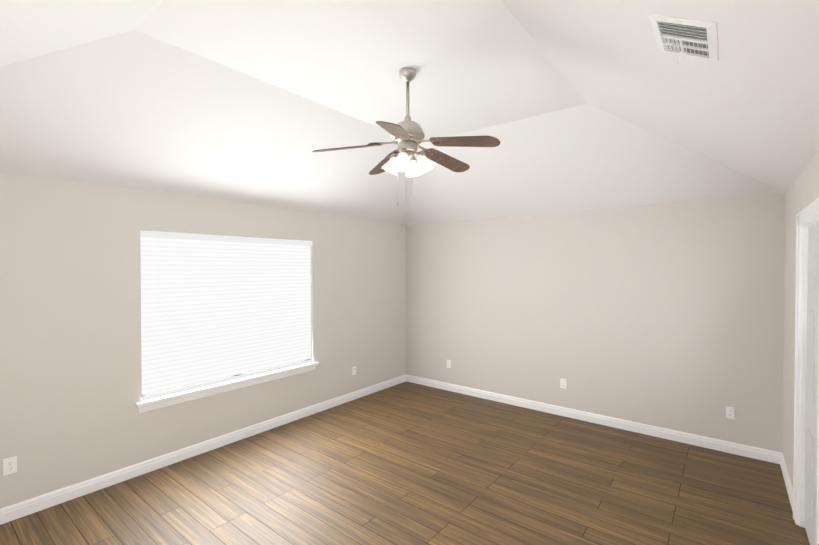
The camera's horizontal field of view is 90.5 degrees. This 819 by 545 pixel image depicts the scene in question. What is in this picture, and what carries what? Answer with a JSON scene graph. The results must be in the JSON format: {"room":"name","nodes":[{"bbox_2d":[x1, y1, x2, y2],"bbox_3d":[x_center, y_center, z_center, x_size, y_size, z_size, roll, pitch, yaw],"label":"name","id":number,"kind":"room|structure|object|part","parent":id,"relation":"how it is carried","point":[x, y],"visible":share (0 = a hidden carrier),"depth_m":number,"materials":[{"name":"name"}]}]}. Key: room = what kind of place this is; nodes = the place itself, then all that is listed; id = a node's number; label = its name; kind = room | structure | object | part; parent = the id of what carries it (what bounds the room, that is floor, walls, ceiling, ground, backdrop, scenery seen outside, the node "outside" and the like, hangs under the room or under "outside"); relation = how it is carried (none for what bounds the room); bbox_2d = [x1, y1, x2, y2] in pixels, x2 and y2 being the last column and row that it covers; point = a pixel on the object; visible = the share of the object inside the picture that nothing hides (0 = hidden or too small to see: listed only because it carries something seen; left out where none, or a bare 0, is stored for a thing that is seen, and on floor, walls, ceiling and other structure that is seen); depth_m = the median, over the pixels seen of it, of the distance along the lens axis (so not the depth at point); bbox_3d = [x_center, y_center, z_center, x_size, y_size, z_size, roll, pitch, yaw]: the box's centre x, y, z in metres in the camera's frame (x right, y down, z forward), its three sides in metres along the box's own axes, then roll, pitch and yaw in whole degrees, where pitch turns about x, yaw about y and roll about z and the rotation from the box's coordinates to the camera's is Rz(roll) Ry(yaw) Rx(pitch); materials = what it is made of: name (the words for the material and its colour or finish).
{"room":"empty bedroom","nodes":[
{"label":"empty bedroom","id":0,"kind":"room"},
{"bbox_2d":[0,171,405,508],"bbox_3d":[-1.782,0.443,4.259,0.150,2.560,5.700,1,1,38],"label":"wall","id":1,"kind":"structure","parent":0,"point":[70,334],"depth_m":3.34,"materials":[{"name":"grey paint"}]},
{"bbox_2d":[3,456,16,475],"bbox_3d":[-2.801,1.356,2.845,0.009,0.115,0.070,1,1,38],"label":"electrical outlet","id":2,"kind":"object","parent":1,"relation":"attached to","point":[10,465],"visible":1,"depth_m":2.84,"materials":[{"name":"white plastic"}]},
{"bbox_2d":[0,374,407,524],"bbox_3d":[-1.716,1.672,4.223,0.016,0.104,5.400,1,1,38],"label":"baseboard","id":3,"kind":"structure","parent":1,"relation":"attached to","point":[31,505],"depth_m":3.63,"materials":[{"name":"white wood"}]},
{"bbox_2d":[140,237,310,396],"bbox_3d":[-1.784,0.364,4.234,0.146,1.480,1.830,1,1,38],"label":"window","id":4,"kind":"structure","parent":1,"relation":"in","point":[154,295],"depth_m":4.04,"materials":[{"name":"white plastic"}]},
{"bbox_2d":[140,230,311,400],"bbox_3d":[-1.762,0.362,4.216,0.064,1.467,1.822,1,1,38],"label":"window blind","id":5,"kind":"object","parent":4,"relation":"attached to","point":[168,235],"depth_m":4.03,"materials":[{"name":"white plastic"}]},
{"bbox_3d":[-1.758,0.385,4.214,0.006,1.340,1.814,1,1,38],"label":"window blind slat lips","id":6,"kind":"part","parent":5,"relation":"part of","materials":[{"name":"white plastic"}]},
{"bbox_2d":[135,362,318,412],"bbox_3d":[-1.749,1.146,4.216,0.135,0.096,1.930,1,1,38],"label":"window sill","id":7,"kind":"structure","parent":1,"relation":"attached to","point":[177,398],"depth_m":3.99,"materials":[{"name":"white wood"}]},
{"bbox_2d":[352,366,355,375],"bbox_3d":[-0.743,1.323,5.463,0.009,0.115,0.070,1,1,38],"label":"electrical outlet","id":8,"kind":"object","parent":1,"relation":"attached to","point":[354,370],"visible":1,"depth_m":5.46,"materials":[{"name":"white plastic"}]},
{"bbox_2d":[0,381,809,544],"bbox_3d":[-0.013,1.791,2.885,4.650,0.100,5.700,1,1,38],"label":"floor","id":9,"kind":"structure","parent":0,"point":[407,463],"depth_m":3.23,"materials":[{"name":"brown wood"}]},
{"bbox_2d":[0,0,818,224],"bbox_3d":[-0.013,-1.112,2.849,4.410,0.826,5.462,1,1,38],"label":"ceiling","id":10,"kind":"structure","parent":0,"point":[574,105],"depth_m":2.80,"materials":[{"name":"white paint"}]},
{"bbox_2d":[312,67,499,213],"bbox_3d":[0.027,-0.906,2.859,1.247,1.006,1.242,1,1,38],"label":"ceiling fan","id":11,"kind":"object","parent":10,"relation":"hanging from","point":[407,135],"visible":1,"depth_m":2.79,"materials":[{"name":"brown wood"}]},
{"bbox_2d":[648,13,717,64],"bbox_3d":[1.145,-0.974,1.686,0.218,0.119,0.345,1,1,38],"label":"ceiling vent","id":12,"kind":"object","parent":10,"relation":"in","point":[688,37],"visible":1,"depth_m":1.66,"materials":[{"name":"white metal"}]},
{"bbox_2d":[406,193,784,452],"bbox_3d":[1.702,0.433,5.050,4.350,2.560,0.150,1,1,38],"label":"wall","id":13,"kind":"structure","parent":0,"point":[668,315],"depth_m":4.47,"materials":[{"name":"grey paint"}]},
{"bbox_2d":[447,360,450,367],"bbox_3d":[0.565,1.319,5.854,0.070,0.115,0.009,1,1,38],"label":"electrical outlet","id":14,"kind":"object","parent":13,"relation":"attached to","point":[448,363],"visible":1,"depth_m":5.85,"materials":[{"name":"white plastic"}]},
{"bbox_2d":[560,378,565,388],"bbox_3d":[1.838,1.331,4.853,0.070,0.115,0.009,1,1,38],"label":"electrical outlet","id":15,"kind":"object","parent":13,"relation":"attached to","point":[563,383],"visible":1,"depth_m":4.85,"materials":[{"name":"white plastic"}]},
{"bbox_2d":[408,375,775,462],"bbox_3d":[1.663,1.662,4.991,4.320,0.104,0.016,1,1,38],"label":"baseboard","id":16,"kind":"structure","parent":13,"relation":"attached to","point":[697,440],"depth_m":4.49,"materials":[{"name":"white wood"}]},
{"bbox_2d":[726,406,734,418],"bbox_3d":[3.072,1.343,3.883,0.070,0.115,0.009,1,1,38],"label":"electrical outlet","id":17,"kind":"object","parent":13,"relation":"attached to","point":[730,412],"visible":1,"depth_m":3.88,"materials":[{"name":"white plastic"}]},
{"bbox_2d":[782,150,818,486],"bbox_3d":[1.756,0.478,1.478,0.150,2.560,5.700,1,1,38],"label":"wall","id":18,"kind":"structure","parent":0,"point":[801,193],"depth_m":3.22,"materials":[{"name":"grey paint"}]},
{"bbox_2d":[776,452,792,511],"bbox_3d":[3.037,1.684,3.257,0.016,0.104,0.985,1,1,38],"label":"baseboard","id":19,"kind":"structure","parent":18,"relation":"attached to","point":[780,460],"depth_m":3.32,"materials":[{"name":"white wood"}]},
{"bbox_2d":[793,197,818,544],"bbox_3d":[2.485,0.672,2.427,0.174,2.149,0.968,1,1,38],"label":"door frame","id":20,"kind":"structure","parent":18,"relation":"attached to","point":[807,217],"depth_m":2.77,"materials":[{"name":"white wood"}]},
{"bbox_2d":[805,223,818,544],"bbox_3d":[2.467,0.717,2.442,0.041,2.035,0.764,1,1,38],"label":"door","id":21,"kind":"structure","parent":18,"relation":"in","point":[812,378],"depth_m":2.54,"materials":[{"name":"white paint"}]}
]}

